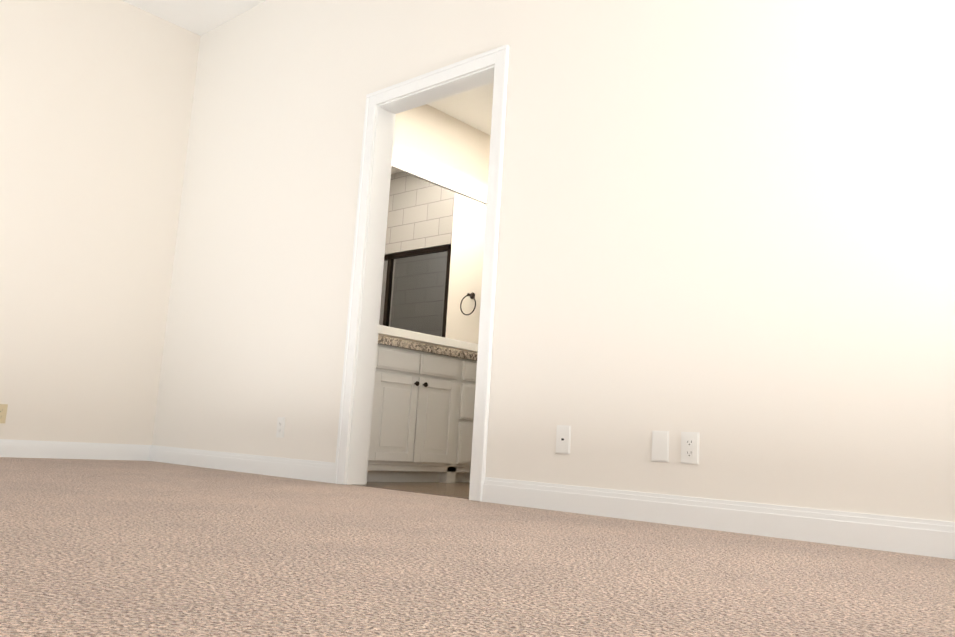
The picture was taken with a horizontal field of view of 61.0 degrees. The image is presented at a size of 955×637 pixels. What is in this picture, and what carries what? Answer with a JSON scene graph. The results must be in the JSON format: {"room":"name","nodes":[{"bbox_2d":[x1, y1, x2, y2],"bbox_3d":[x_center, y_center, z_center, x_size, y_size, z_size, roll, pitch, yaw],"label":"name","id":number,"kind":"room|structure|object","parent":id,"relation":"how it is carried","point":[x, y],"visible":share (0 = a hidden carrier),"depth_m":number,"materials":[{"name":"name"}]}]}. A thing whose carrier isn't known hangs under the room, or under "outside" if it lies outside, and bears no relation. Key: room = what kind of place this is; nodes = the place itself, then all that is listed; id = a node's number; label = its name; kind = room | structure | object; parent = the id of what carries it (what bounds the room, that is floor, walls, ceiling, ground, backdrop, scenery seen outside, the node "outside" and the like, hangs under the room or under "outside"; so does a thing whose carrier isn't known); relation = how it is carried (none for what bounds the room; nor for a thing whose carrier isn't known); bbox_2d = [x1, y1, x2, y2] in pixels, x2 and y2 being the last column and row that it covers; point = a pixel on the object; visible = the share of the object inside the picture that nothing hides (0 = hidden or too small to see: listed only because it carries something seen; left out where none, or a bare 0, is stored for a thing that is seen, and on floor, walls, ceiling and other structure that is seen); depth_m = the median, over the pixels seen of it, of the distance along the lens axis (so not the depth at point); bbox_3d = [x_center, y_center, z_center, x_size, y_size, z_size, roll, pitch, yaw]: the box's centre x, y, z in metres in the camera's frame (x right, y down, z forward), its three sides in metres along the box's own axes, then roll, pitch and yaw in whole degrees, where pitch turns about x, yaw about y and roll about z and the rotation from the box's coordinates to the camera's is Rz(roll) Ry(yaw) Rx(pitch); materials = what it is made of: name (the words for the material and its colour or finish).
{"room":"empty bedroom","nodes":[
{"label":"empty bedroom","id":0,"kind":"room"},
{"bbox_2d":[0,0,200,444],"bbox_3d":[-3.403,-0.840,4.411,0.120,3.090,3.965,-4,-12,41],"label":"wall","id":1,"kind":"structure","parent":0,"point":[96,99],"depth_m":5.29,"materials":[{"name":"white paint"}]},
{"bbox_2d":[0,404,7,422],"bbox_3d":[-2.843,0.566,4.833,0.007,0.114,0.070,-4,-12,41],"label":"electrical outlet","id":2,"kind":"object","parent":1,"relation":"attached to","point":[3,410],"visible":1,"depth_m":4.84,"materials":[{"name":"beige plastic"}]},
{"bbox_2d":[0,439,147,460],"bbox_3d":[-3.428,0.632,4.156,0.014,0.105,3.685,-4,-12,41],"label":"baseboard","id":3,"kind":"structure","parent":1,"relation":"attached to","point":[8,448],"depth_m":5.12,"materials":[{"name":"white wood"}]},
{"bbox_2d":[122,0,265,35],"bbox_3d":[-0.891,-2.594,2.534,6.560,0.100,3.965,-4,-12,41],"label":"ceiling","id":4,"kind":"structure","parent":0,"point":[200,17],"depth_m":5.62,"materials":[{"name":"white paint"}]},
{"bbox_2d":[352,482,469,498],"bbox_3d":[0.800,1.100,4.998,2.680,0.060,3.025,-4,-12,41],"label":"floor","id":5,"kind":"structure","parent":0,"point":[459,488],"depth_m":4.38,"materials":[{"name":"stone"}]},
{"bbox_2d":[367,340,476,482],"bbox_3d":[-0.260,0.653,5.224,0.596,0.765,1.817,-4,-12,41],"label":"bathroom vanity","id":6,"kind":"object","parent":5,"relation":"on","point":[422,421],"depth_m":4.76,"materials":[{"name":"white wood"}]},
{"bbox_2d":[378,336,474,355],"bbox_3d":[-0.243,0.258,5.291,0.577,0.036,1.817,-4,-12,41],"label":"countertop","id":7,"kind":"structure","parent":6,"relation":"on","point":[379,337],"depth_m":4.89,"materials":[{"name":"grey stone"}]},
{"bbox_2d":[387,337,477,355],"bbox_3d":[-0.448,0.208,5.484,0.020,0.100,1.817,-4,-12,41],"label":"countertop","id":8,"kind":"structure","parent":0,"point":[388,338],"depth_m":5.35,"materials":[{"name":"grey stone"}]},
{"bbox_2d":[378,104,490,353],"bbox_3d":[-0.072,-0.141,6.034,0.145,2.600,3.025,-4,-12,41],"label":"wall","id":9,"kind":"structure","parent":0,"point":[433,267],"depth_m":5.73,"materials":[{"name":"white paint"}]},
{"bbox_2d":[428,82,493,135],"bbox_3d":[0.959,-1.545,5.405,2.680,0.100,3.025,-4,-12,41],"label":"ceiling","id":10,"kind":"structure","parent":0,"point":[472,107],"depth_m":5.76,"materials":[{"name":"white paint"}]},
{"bbox_2d":[0,457,954,636],"bbox_3d":[-1.079,0.533,2.053,6.560,0.060,3.965,-4,-12,41],"label":"floor carpet","id":11,"kind":"object","parent":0,"point":[109,548],"visible":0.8,"depth_m":1.62,"materials":[{"name":"beige carpet"}]},
{"bbox_2d":[152,0,954,521],"bbox_3d":[0.279,-0.726,3.709,6.320,3.090,0.120,-4,-12,41],"label":"wall","id":12,"kind":"structure","parent":0,"point":[728,230],"depth_m":3.21,"materials":[{"name":"white paint"}]},
{"bbox_2d":[148,445,334,482],"bbox_3d":[-1.472,0.857,4.852,1.970,0.105,0.014,-4,-12,41],"label":"baseboard","id":13,"kind":"structure","parent":12,"relation":"attached to","point":[320,471],"depth_m":4.73,"materials":[{"name":"white wood"}]},
{"bbox_2d":[276,417,285,437],"bbox_3d":[-1.115,0.615,4.588,0.070,0.114,0.007,-4,-12,41],"label":"electrical outlet","id":14,"kind":"object","parent":12,"relation":"attached to","point":[280,426],"visible":1,"depth_m":4.58,"materials":[{"name":"white plastic"}]},
{"bbox_2d":[334,44,509,501],"bbox_3d":[-0.247,-0.211,4.072,1.007,2.121,0.168,-4,-12,41],"label":"door frame","id":15,"kind":"structure","parent":12,"relation":"attached to","point":[384,107],"depth_m":4.24,"materials":[{"name":"white wood"}]},
{"bbox_2d":[556,425,570,453],"bbox_3d":[0.349,0.493,3.308,0.070,0.114,0.007,-4,-12,41],"label":"outlet","id":16,"kind":"object","parent":12,"relation":"attached to","point":[563,436],"visible":1,"depth_m":3.30,"materials":[{"name":"white plastic"}]},
{"bbox_2d":[651,431,668,461],"bbox_3d":[0.678,0.475,3.017,0.070,0.114,0.007,-4,-12,41],"label":"blank wall plate","id":17,"kind":"object","parent":12,"relation":"attached to","point":[660,446],"visible":1,"depth_m":3.01,"materials":[{"name":"white plastic"}]},
{"bbox_2d":[681,432,698,463],"bbox_3d":[0.768,0.468,2.938,0.070,0.114,0.007,-4,-12,41],"label":"electrical outlet","id":18,"kind":"object","parent":12,"relation":"attached to","point":[689,447],"visible":1,"depth_m":2.93,"materials":[{"name":"white plastic"}]},
{"bbox_2d":[482,477,954,559],"bbox_3d":[1.259,0.653,2.457,3.295,0.105,0.014,-4,-12,41],"label":"baseboard","id":19,"kind":"structure","parent":12,"relation":"attached to","point":[924,537],"depth_m":2.76,"materials":[{"name":"white wood"}]}
]}

